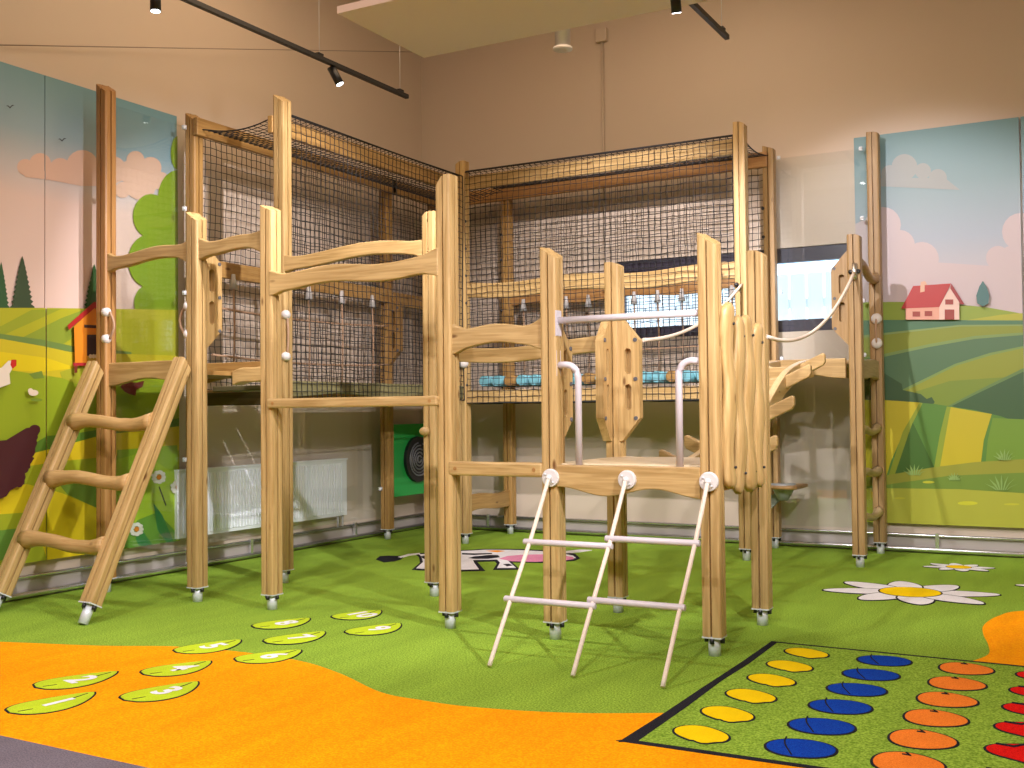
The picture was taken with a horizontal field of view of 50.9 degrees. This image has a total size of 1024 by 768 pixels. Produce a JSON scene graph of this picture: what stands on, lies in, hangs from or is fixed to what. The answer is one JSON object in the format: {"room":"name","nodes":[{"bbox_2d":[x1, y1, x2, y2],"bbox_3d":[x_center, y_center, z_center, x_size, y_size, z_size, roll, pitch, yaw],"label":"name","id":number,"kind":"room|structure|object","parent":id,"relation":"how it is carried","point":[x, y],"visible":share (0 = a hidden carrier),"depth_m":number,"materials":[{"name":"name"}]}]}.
{"room":"indoor playground","nodes":[
{"label":"indoor playground","id":0,"kind":"room"},
{"bbox_2d":[0,0,423,575],"bbox_3d":[-4.583,-1.270,5.343,0.100,5.400,15.250,-1,-2,29],"label":"wall","id":1,"kind":"structure","parent":0,"point":[234,88],"depth_m":9.45,"materials":[{"name":"paint"}]},
{"bbox_2d":[0,61,45,564],"bbox_3d":[-3.540,-0.484,6.967,0.101,3.390,1.208,-1,-2,29],"label":"mural panel","id":2,"kind":"object","parent":1,"relation":"attached to","point":[22,91],"visible":1,"depth_m":7.33,"materials":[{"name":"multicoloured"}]},
{"bbox_2d":[44,75,179,559],"bbox_3d":[-2.950,-0.462,8.035,0.102,3.390,1.221,-1,-2,29],"label":"mural panel","id":3,"kind":"object","parent":1,"relation":"attached to","point":[146,138],"visible":0.79,"depth_m":8.05,"materials":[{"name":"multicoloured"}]},
{"bbox_2d":[0,44,404,51],"bbox_3d":[-2.356,-2.824,9.065,0.008,1.377,5.049,-1,-2,31],"label":"guy wire","id":4,"kind":"object","parent":1,"relation":"attached to","point":[0,44],"visible":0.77,"depth_m":8.56,"materials":[{"name":"brown metal"}]},
{"bbox_2d":[2,515,423,602],"bbox_3d":[-3.239,1.404,7.547,0.012,0.140,9.500,-1,-2,29],"label":"baseboard","id":5,"kind":"structure","parent":1,"relation":"attached to","point":[39,582],"depth_m":8.56,"materials":[{"name":"beige paint"}]},
{"bbox_2d":[3,512,423,601],"bbox_3d":[-3.193,1.379,7.551,0.044,0.161,9.350,-1,-2,29],"label":"pipe","id":6,"kind":"object","parent":1,"relation":"attached to","point":[42,591],"visible":0.61,"depth_m":8.59,"materials":[{"name":"silver metal"}]},
{"bbox_2d":[174,458,347,538],"bbox_3d":[-2.149,1.023,9.432,0.108,0.655,2.170,-1,-2,29],"label":"radiator","id":7,"kind":"object","parent":1,"relation":"attached to","point":[319,486],"visible":0.7,"depth_m":9.22,"materials":[{"name":"white metal"}]},
{"bbox_2d":[174,458,347,471],"bbox_3d":[-2.135,0.703,9.430,0.067,0.015,2.170,-1,-2,29],"label":"grille","id":8,"kind":"object","parent":7,"relation":"attached to","point":[249,467],"depth_m":9.29,"materials":[{"name":"white metal"}]},
{"bbox_2d":[0,527,1023,712],"bbox_3d":[0.681,1.350,2.243,12.000,0.100,15.000,-1,-2,29],"label":"floor","id":9,"kind":"structure","parent":0,"point":[620,669],"depth_m":6.49,"materials":[{"name":"green carpet"}]},
{"bbox_2d":[0,735,146,767],"bbox_3d":[-3.792,1.324,1.257,5.080,0.012,6.950,-1,-2,29],"label":"carpet","id":10,"kind":"object","parent":9,"relation":"on","point":[14,753],"depth_m":3.92,"materials":[{"name":"carpet"}]},
{"bbox_2d":[0,357,190,624],"bbox_3d":[-2.745,0.643,6.997,0.947,1.642,0.858,-1,-2,29],"label":"ladder","id":11,"kind":"object","parent":9,"relation":"on","point":[108,548],"visible":1,"depth_m":6.94,"materials":[{"name":"brown wood"}]},
{"bbox_2d":[172,639,241,653],"bbox_3d":[-1.618,1.410,5.784,0.271,0.007,0.400,-1,-2,29],"label":"leaf marking","id":12,"kind":"object","parent":9,"relation":"on","point":[210,647],"visible":1,"depth_m":5.74,"materials":[{"name":"green carpet"}]},
{"bbox_2d":[251,618,310,629],"bbox_3d":[-1.346,1.422,6.376,0.382,0.007,0.254,0,-2,-30],"label":"leaf marking","id":13,"kind":"object","parent":9,"relation":"on","point":[287,623],"visible":1,"depth_m":6.35,"materials":[{"name":"green carpet"}]},
{"bbox_2d":[262,631,325,644],"bbox_3d":[-1.193,1.411,5.989,0.273,0.007,0.391,-1,-2,29],"label":"leaf marking","id":14,"kind":"object","parent":9,"relation":"on","point":[300,638],"visible":1,"depth_m":5.94,"materials":[{"name":"green carpet"}]},
{"bbox_2d":[0,642,673,767],"bbox_3d":[-1.751,1.397,4.955,5.080,0.012,1.600,-1,-2,29],"label":"orange carpet area","id":15,"kind":"object","parent":9,"relation":"on","point":[290,713],"visible":0.94,"depth_m":4.32,"materials":[{"name":"orange carpet"}]},
{"bbox_2d":[4,692,95,714],"bbox_3d":[-1.982,1.385,4.677,0.265,0.007,0.410,-1,-2,29],"label":"leaf marking","id":16,"kind":"object","parent":15,"relation":"on","point":[64,702],"visible":1,"depth_m":4.63,"materials":[{"name":"green carpet"}]},
{"bbox_2d":[32,671,118,689],"bbox_3d":[-2.047,1.396,5.084,0.273,0.007,0.400,-1,-2,29],"label":"leaf marking","id":17,"kind":"object","parent":15,"relation":"on","point":[82,680],"visible":1,"depth_m":5.04,"materials":[{"name":"carpet"}]},
{"bbox_2d":[118,681,199,701],"bbox_3d":[-1.565,1.385,4.853,0.265,0.007,0.400,-1,-2,29],"label":"leaf marking","id":18,"kind":"object","parent":15,"relation":"on","point":[171,691],"visible":1,"depth_m":4.81,"materials":[{"name":"carpet"}]},
{"bbox_2d":[139,660,212,676],"bbox_3d":[-1.636,1.397,5.297,0.270,0.007,0.371,-1,-2,29],"label":"leaf marking","id":19,"kind":"object","parent":15,"relation":"on","point":[178,669],"visible":1,"depth_m":5.25,"materials":[{"name":"carpet"}]},
{"bbox_2d":[233,649,302,663],"bbox_3d":[-1.231,1.399,5.511,0.370,0.007,0.253,0,-2,-27],"label":"leaf marking","id":20,"kind":"object","parent":15,"relation":"on","point":[273,656],"visible":1,"depth_m":5.50,"materials":[{"name":"green carpet"}]},
{"bbox_2d":[330,610,382,619],"bbox_3d":[-0.944,1.425,6.648,0.271,0.007,0.355,-1,-2,29],"label":"leaf marking","id":21,"kind":"object","parent":9,"relation":"on","point":[360,615],"visible":1,"depth_m":6.61,"materials":[{"name":"green carpet"}]},
{"bbox_2d":[344,623,401,635],"bbox_3d":[-0.780,1.412,6.207,0.271,0.007,0.390,-1,-2,29],"label":"leaf marking","id":22,"kind":"object","parent":9,"relation":"on","point":[382,629],"visible":1,"depth_m":6.15,"materials":[{"name":"green carpet"}]},
{"bbox_2d":[376,549,590,571],"bbox_3d":[-0.277,1.480,9.082,1.798,0.006,1.381,-1,-1,9],"label":"cow marking","id":23,"kind":"object","parent":9,"relation":"on","point":[505,559],"visible":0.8,"depth_m":9.14,"materials":[{"name":"white carpet"}]},
{"bbox_2d":[96,84,887,656],"bbox_3d":[0.113,-0.357,8.457,4.643,3.640,4.457,-1,-2,29],"label":"climbing frame","id":24,"kind":"object","parent":9,"relation":"on","point":[735,353],"visible":0.96,"depth_m":7.20,"materials":[{"name":"brown wood"}]},
{"bbox_2d":[182,125,186,461],"bbox_3d":[-2.739,-0.388,8.077,0.062,3.300,0.870,-1,-2,29],"label":"panel","id":25,"kind":"object","parent":24,"relation":"attached to","point":[184,127],"visible":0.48,"depth_m":8.39,"materials":[{"name":"clear glass"}]},
{"bbox_2d":[212,274,387,382],"bbox_3d":[-1.791,-0.441,9.520,0.070,0.860,2.371,-1,-2,29],"label":"grid","id":26,"kind":"object","parent":24,"relation":"hanging from","point":[233,285],"visible":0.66,"depth_m":9.51,"materials":[{"name":"grey"}]},
{"bbox_2d":[203,138,431,389],"bbox_3d":[-1.660,-0.897,9.961,0.035,2.182,3.360,-1,-2,29],"label":"safety net","id":27,"kind":"object","parent":24,"relation":"attached to","point":[205,154],"visible":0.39,"depth_m":9.74,"materials":[{"name":"black fabric"}]},
{"bbox_2d":[202,116,502,200],"bbox_3d":[-1.273,-1.956,9.765,0.880,0.081,3.460,-1,-2,29],"label":"safety net","id":28,"kind":"object","parent":24,"relation":"attached to","point":[220,132],"visible":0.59,"depth_m":9.29,"materials":[{"name":"black fabric"}]},
{"bbox_2d":[291,114,464,400],"bbox_3d":[-1.059,-0.934,9.128,0.035,2.142,2.480,-1,-2,29],"label":"safety net","id":29,"kind":"object","parent":24,"relation":"attached to","point":[330,144],"visible":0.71,"depth_m":8.72,"materials":[{"name":"black fabric"}]},
{"bbox_2d":[394,424,423,496],"bbox_3d":[-1.016,0.775,11.068,0.070,0.730,0.650,-1,-2,29],"label":"board","id":30,"kind":"object","parent":24,"relation":"attached to","point":[408,441],"visible":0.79,"depth_m":10.98,"materials":[{"name":"green plastic"}]},
{"bbox_2d":[464,135,735,403],"bbox_3d":[0.711,-0.945,9.585,2.632,2.212,0.034,-1,-2,29],"label":"safety net","id":31,"kind":"object","parent":24,"relation":"attached to","point":[680,143],"visible":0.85,"depth_m":9.53,"materials":[{"name":"black fabric"}]},
{"bbox_2d":[487,469,718,687],"bbox_3d":[0.442,0.912,5.334,0.995,0.932,0.704,-1,-2,29],"label":"ladder","id":32,"kind":"object","parent":24,"relation":"hanging from","point":[708,481],"visible":1,"depth_m":5.34,"materials":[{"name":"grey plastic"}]},
{"bbox_2d":[469,168,763,404],"bbox_3d":[0.765,-0.904,10.613,3.532,2.182,0.036,-1,-2,29],"label":"safety net","id":33,"kind":"object","parent":24,"relation":"on","point":[751,175],"visible":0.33,"depth_m":10.44,"materials":[{"name":"black fabric"}]},
{"bbox_2d":[465,134,767,188],"bbox_3d":[0.918,-2.022,10.002,2.730,0.062,0.890,-1,-2,29],"label":"safety net","id":34,"kind":"object","parent":24,"relation":"attached to","point":[753,150],"visible":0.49,"depth_m":9.90,"materials":[{"name":"black fabric"}]},
{"bbox_2d":[520,285,734,374],"bbox_3d":[1.116,-0.451,10.298,2.521,0.860,0.070,-1,-2,29],"label":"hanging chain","id":35,"kind":"object","parent":24,"relation":"hanging from","point":[657,297],"visible":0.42,"depth_m":10.15,"materials":[{"name":"grey metal"}]},
{"bbox_2d":[642,282,742,341],"bbox_3d":[1.341,-0.571,7.786,0.072,0.672,2.564,-1,-2,26],"label":"rope","id":36,"kind":"object","parent":24,"relation":"attached to","point":[736,284],"visible":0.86,"depth_m":7.35,"materials":[{"name":"white fabric"}]},
{"bbox_2d":[659,353,825,456],"bbox_3d":[1.703,0.199,7.574,0.630,0.883,2.520,-1,-2,29],"label":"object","id":37,"kind":"object","parent":24,"relation":"attached to","point":[781,379],"visible":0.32,"depth_m":7.76,"materials":[{"name":"wood"}]},
{"bbox_2d":[771,483,807,508],"bbox_3d":[2.394,0.987,9.393,0.290,0.235,0.400,-1,-2,29],"label":"shelf","id":38,"kind":"object","parent":24,"relation":"attached to","point":[782,491],"visible":0.88,"depth_m":9.31,"materials":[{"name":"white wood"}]},
{"bbox_2d":[766,263,860,342],"bbox_3d":[2.096,-0.605,7.358,0.095,0.737,2.536,-1,-2,29],"label":"rope","id":39,"kind":"object","parent":24,"relation":"attached to","point":[853,271],"visible":1,"depth_m":7.65,"materials":[{"name":"white fabric"}]},
{"bbox_2d":[777,147,866,359],"bbox_3d":[2.744,-0.405,9.540,0.860,3.338,0.063,-1,-2,29],"label":"panel","id":40,"kind":"object","parent":24,"relation":"attached to","point":[860,148],"visible":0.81,"depth_m":9.38,"materials":[{"name":"clear glass"}]},
{"bbox_2d":[651,749,800,767],"bbox_3d":[0.229,1.244,-0.333,3.500,0.012,8.050,-1,-2,29],"label":"path","id":41,"kind":"object","parent":9,"relation":"on","point":[675,758],"visible":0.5,"depth_m":3.80,"materials":[{"name":"orange carpet"}]},
{"bbox_2d":[616,641,1023,767],"bbox_3d":[1.800,1.347,4.407,2.130,0.014,1.990,-1,-2,29],"label":"mat","id":42,"kind":"object","parent":9,"relation":"on","point":[748,739],"visible":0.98,"depth_m":4.39,"materials":[{"name":"green carpet"}]},
{"bbox_2d":[672,725,730,744],"bbox_3d":[0.726,1.345,4.126,0.186,0.006,0.253,0,-2,-29],"label":"lemon marking","id":43,"kind":"object","parent":42,"relation":"on","point":[700,734],"visible":1,"depth_m":4.12,"materials":[{"name":"yellow carpet"}]},
{"bbox_2d":[700,706,755,722],"bbox_3d":[0.880,1.350,4.395,0.186,0.006,0.253,0,-2,-29],"label":"lemon marking","id":44,"kind":"object","parent":42,"relation":"on","point":[727,714],"visible":1,"depth_m":4.38,"materials":[{"name":"yellow carpet"}]},
{"bbox_2d":[724,689,777,703],"bbox_3d":[1.036,1.355,4.669,0.186,0.006,0.253,0,-2,-29],"label":"lemon marking","id":45,"kind":"object","parent":42,"relation":"on","point":[751,696],"visible":1,"depth_m":4.65,"materials":[{"name":"yellow carpet"}]},
{"bbox_2d":[746,674,796,686],"bbox_3d":[1.191,1.360,4.938,0.186,0.006,0.253,0,-2,-29],"label":"lemon marking","id":46,"kind":"object","parent":42,"relation":"on","point":[771,680],"visible":1,"depth_m":4.92,"materials":[{"name":"yellow carpet"}]},
{"bbox_2d":[765,660,813,672],"bbox_3d":[1.342,1.366,5.202,0.186,0.006,0.253,0,-2,-29],"label":"lemon marking","id":47,"kind":"object","parent":42,"relation":"on","point":[784,665],"visible":1,"depth_m":5.19,"materials":[{"name":"yellow carpet"}]},
{"bbox_2d":[764,736,838,758],"bbox_3d":[1.058,1.335,3.943,0.265,0.010,0.231,-1,-2,29],"label":"plum marking","id":48,"kind":"object","parent":42,"relation":"on","point":[787,747],"visible":1,"depth_m":3.93,"materials":[{"name":"blue carpet"}]},
{"bbox_2d":[783,648,829,658],"bbox_3d":[1.499,1.371,5.476,0.186,0.006,0.253,0,-2,-29],"label":"lemon marking","id":49,"kind":"object","parent":42,"relation":"on","point":[807,653],"visible":1,"depth_m":5.46,"materials":[{"name":"yellow carpet"}]},
{"bbox_2d":[787,715,856,735],"bbox_3d":[1.213,1.340,4.212,0.265,0.010,0.231,-1,-2,29],"label":"blueberry marking","id":50,"kind":"object","parent":42,"relation":"on","point":[815,726],"visible":1,"depth_m":4.20,"materials":[{"name":"blue carpet"}]},
{"bbox_2d":[807,697,873,714],"bbox_3d":[1.369,1.345,4.485,0.265,0.010,0.231,-1,-2,29],"label":"blueberry marking","id":51,"kind":"object","parent":42,"relation":"on","point":[831,706],"visible":1,"depth_m":4.47,"materials":[{"name":"blue carpet"}]},
{"bbox_2d":[825,681,887,696],"bbox_3d":[1.523,1.351,4.754,0.265,0.010,0.231,-1,-2,29],"label":"blueberry marking","id":52,"kind":"object","parent":42,"relation":"on","point":[847,689],"visible":1,"depth_m":4.75,"materials":[{"name":"blue carpet"}]},
{"bbox_2d":[841,667,900,680],"bbox_3d":[1.675,1.356,5.019,0.265,0.010,0.231,-1,-2,29],"label":"blueberry marking","id":53,"kind":"object","parent":42,"relation":"on","point":[859,674],"visible":1,"depth_m":5.01,"materials":[{"name":"blue carpet"}]},
{"bbox_2d":[856,654,912,666],"bbox_3d":[1.832,1.361,5.292,0.265,0.010,0.231,-1,-2,29],"label":"blueberry marking","id":54,"kind":"object","parent":42,"relation":"on","point":[876,660],"visible":1,"depth_m":5.28,"materials":[{"name":"blue carpet"}]},
{"bbox_2d":[870,751,946,767],"bbox_3d":[1.387,1.327,3.762,0.254,0.011,0.255,-1,-2,29],"label":"fruit","id":55,"kind":"object","parent":42,"relation":"on","point":[889,759],"visible":1,"depth_m":3.78,"materials":[{"name":"orange carpet"}]},
{"bbox_2d":[887,729,959,749],"bbox_3d":[1.541,1.332,4.031,0.254,0.011,0.255,-1,-2,29],"label":"fruit","id":56,"kind":"object","parent":42,"relation":"on","point":[919,739],"visible":1,"depth_m":4.02,"materials":[{"name":"orange carpet"}]},
{"bbox_2d":[902,709,969,727],"bbox_3d":[1.698,1.337,4.304,0.254,0.011,0.255,-1,-2,29],"label":"fruit","id":57,"kind":"object","parent":42,"relation":"on","point":[922,717],"visible":1,"depth_m":4.29,"materials":[{"name":"orange carpet"}]},
{"bbox_2d":[915,692,979,707],"bbox_3d":[1.852,1.342,4.573,0.254,0.011,0.255,-1,-2,29],"label":"fruit","id":58,"kind":"object","parent":42,"relation":"on","point":[936,699],"visible":1,"depth_m":4.56,"materials":[{"name":"orange carpet"}]},
{"bbox_2d":[927,676,987,690],"bbox_3d":[2.003,1.347,4.838,0.254,0.011,0.255,-1,-2,29],"label":"fruit","id":59,"kind":"object","parent":42,"relation":"on","point":[954,683],"visible":1,"depth_m":4.82,"materials":[{"name":"orange carpet"}]},
{"bbox_2d":[938,662,995,674],"bbox_3d":[2.160,1.353,5.111,0.254,0.011,0.255,-1,-2,29],"label":"fruit","id":60,"kind":"object","parent":42,"relation":"on","point":[959,668],"visible":1,"depth_m":5.10,"materials":[{"name":"orange carpet"}]},
{"bbox_2d":[983,742,1023,762],"bbox_3d":[1.837,1.324,3.867,0.263,0.013,0.270,-1,-2,29],"label":"strawberry marking","id":61,"kind":"object","parent":42,"relation":"on","point":[1011,751],"visible":1,"depth_m":3.89,"materials":[{"name":"red carpet"}]},
{"bbox_2d":[993,720,1023,736],"bbox_3d":[1.994,1.329,4.141,0.263,0.013,0.270,-1,-2,29],"label":"strawberry marking","id":62,"kind":"object","parent":42,"relation":"on","point":[1014,728],"visible":1,"depth_m":4.17,"materials":[{"name":"red carpet"}]},
{"bbox_2d":[1001,702,1023,714],"bbox_3d":[2.148,1.334,4.410,0.263,0.013,0.270,-1,-2,29],"label":"strawberry marking","id":63,"kind":"object","parent":42,"relation":"on","point":[1015,707],"visible":1,"depth_m":4.44,"materials":[{"name":"red carpet"}]},
{"bbox_2d":[1008,685,1023,695],"bbox_3d":[2.300,1.339,4.674,0.263,0.013,0.270,-1,-2,29],"label":"strawberry marking","id":64,"kind":"object","parent":42,"relation":"on","point":[1019,690],"visible":1,"depth_m":4.71,"materials":[{"name":"red carpet"}]},
{"bbox_2d":[1014,671,1023,677],"bbox_3d":[2.456,1.345,4.947,0.263,0.013,0.270,-1,-2,29],"label":"strawberry marking","id":65,"kind":"object","parent":42,"relation":"on","point":[1020,674],"visible":1,"depth_m":4.99,"materials":[{"name":"red carpet"}]},
{"bbox_2d":[822,581,1001,605],"bbox_3d":[2.683,1.403,7.249,1.105,0.007,0.934,-1,-2,29],"label":"daisy marking","id":66,"kind":"object","parent":9,"relation":"on","point":[912,593],"visible":1,"depth_m":7.21,"materials":[{"name":"white carpet"}]},
{"bbox_2d":[923,563,995,571],"bbox_3d":[3.471,1.424,8.355,0.511,0.007,0.432,-1,-2,29],"label":"daisy marking","id":67,"kind":"object","parent":9,"relation":"on","point":[952,566],"visible":1,"depth_m":8.33,"materials":[{"name":"white carpet"}]},
{"bbox_2d":[974,611,1023,665],"bbox_3d":[3.551,1.361,5.605,2.021,0.012,1.940,-1,-2,29],"label":"path","id":68,"kind":"object","parent":9,"relation":"on","point":[1004,633],"visible":0.97,"depth_m":5.78,"materials":[{"name":"orange carpet"}]},
{"bbox_2d":[421,0,1023,537],"bbox_3d":[4.338,-1.266,8.987,12.000,5.400,0.250,-1,-2,29],"label":"wall","id":69,"kind":"structure","parent":0,"point":[806,79],"depth_m":10.20,"materials":[{"name":"paint"}]},
{"bbox_2d":[595,27,607,244],"bbox_3d":[0.905,-2.474,10.728,0.120,2.170,0.060,-1,-2,29],"label":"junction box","id":70,"kind":"object","parent":69,"relation":"attached to","point":[601,34],"visible":0.95,"depth_m":10.73,"materials":[{"name":"paint"}]},
{"bbox_2d":[618,243,846,337],"bbox_3d":[2.077,-0.849,10.152,2.300,0.770,0.080,-1,-2,29],"label":"window","id":71,"kind":"structure","parent":69,"relation":"in","point":[834,251],"depth_m":9.85,"materials":[{"name":"grey"}]},
{"bbox_2d":[472,516,1023,557],"bbox_3d":[2.993,1.392,9.527,8.988,0.140,0.012,-1,-2,29],"label":"baseboard","id":72,"kind":"structure","parent":69,"relation":"attached to","point":[961,543],"depth_m":9.67,"materials":[{"name":"beige paint"}]},
{"bbox_2d":[472,514,1023,556],"bbox_3d":[2.959,1.367,9.502,8.820,0.161,0.044,-1,-2,29],"label":"pipe","id":73,"kind":"object","parent":69,"relation":"attached to","point":[937,549],"visible":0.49,"depth_m":9.63,"materials":[{"name":"silver metal"}]},
{"bbox_2d":[854,117,1023,527],"bbox_3d":[3.621,-0.500,9.162,1.325,3.390,0.086,-1,-2,29],"label":"mural panel","id":74,"kind":"object","parent":69,"relation":"attached to","point":[953,330],"visible":0.88,"depth_m":9.11,"materials":[{"name":"multicoloured paint"}]},
{"bbox_2d":[1021,116,1023,249],"bbox_3d":[4.794,-0.528,8.519,1.320,3.390,0.079,-1,-2,29],"label":"mural panel","id":75,"kind":"object","parent":69,"relation":"attached to","point":[1022,118],"visible":1,"depth_m":8.87,"materials":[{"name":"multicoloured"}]},
{"bbox_3d":[0.626,-4.148,2.382,12.000,0.100,15.000,-1,-2,29],"label":"ceiling","id":76,"kind":"structure","parent":0,"visible":0},
{"bbox_2d":[180,0,408,98],"bbox_3d":[-2.227,-3.242,7.029,0.040,1.418,5.410,-1,-2,29],"label":"track","id":77,"kind":"object","parent":76,"relation":"hanging from","point":[318,56],"visible":0.94,"depth_m":8.05,"materials":[{"name":"black metal"}]},
{"bbox_2d":[150,0,160,12],"bbox_3d":[-2.284,-2.462,6.891,0.067,0.153,0.068,-1,-2,29],"label":"track spotlight","id":78,"kind":"object","parent":77,"relation":"attached to","point":[155,5],"visible":1,"depth_m":6.86,"materials":[{"name":"black plastic"}]},
{"bbox_2d":[327,66,343,85],"bbox_3d":[-1.393,-2.434,8.493,0.128,0.164,0.068,-1,-1,0],"label":"track spotlight","id":79,"kind":"object","parent":77,"relation":"attached to","point":[333,71],"visible":1,"depth_m":8.46,"materials":[{"name":"black plastic"}]},
{"bbox_2d":[337,0,709,57],"bbox_3d":[0.272,-3.263,7.170,2.780,1.420,1.070,-1,-2,29],"label":"acoustic panel","id":80,"kind":"object","parent":76,"relation":"hanging from","point":[425,28],"visible":1,"depth_m":7.45,"materials":[{"name":"white"}]},
{"bbox_2d":[553,29,572,52],"bbox_3d":[0.439,-3.410,9.405,0.170,1.015,0.170,-1,-2,29],"label":"vent pipe","id":81,"kind":"object","parent":76,"relation":"hanging from","point":[562,37],"visible":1,"depth_m":9.34,"materials":[{"name":"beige metal"}]},
{"bbox_2d":[689,0,729,39],"bbox_3d":[0.287,-3.303,5.625,0.040,1.418,5.380,-1,-2,29],"label":"track","id":82,"kind":"object","parent":76,"relation":"hanging from","point":[721,30],"visible":1,"depth_m":7.62,"materials":[{"name":"black metal"}]},
{"bbox_2d":[670,0,681,13],"bbox_3d":[1.065,-2.495,7.002,0.068,0.165,0.114,-1,-2,21],"label":"track spotlight","id":83,"kind":"object","parent":82,"relation":"attached to","point":[675,4],"visible":1,"depth_m":6.99,"materials":[{"name":"black plastic"}]},
{"label":"outside","id":84,"kind":"structure","parent":0,"visible":0},
{"bbox_2d":[627,272,831,327],"bbox_3d":[3.210,-0.280,11.172,5.475,1.760,0.060,-1,-2,29],"label":"fence","id":85,"kind":"object","parent":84,"point":[815,302],"visible":0.03,"depth_m":11.29,"materials":[{"name":"white paint"}]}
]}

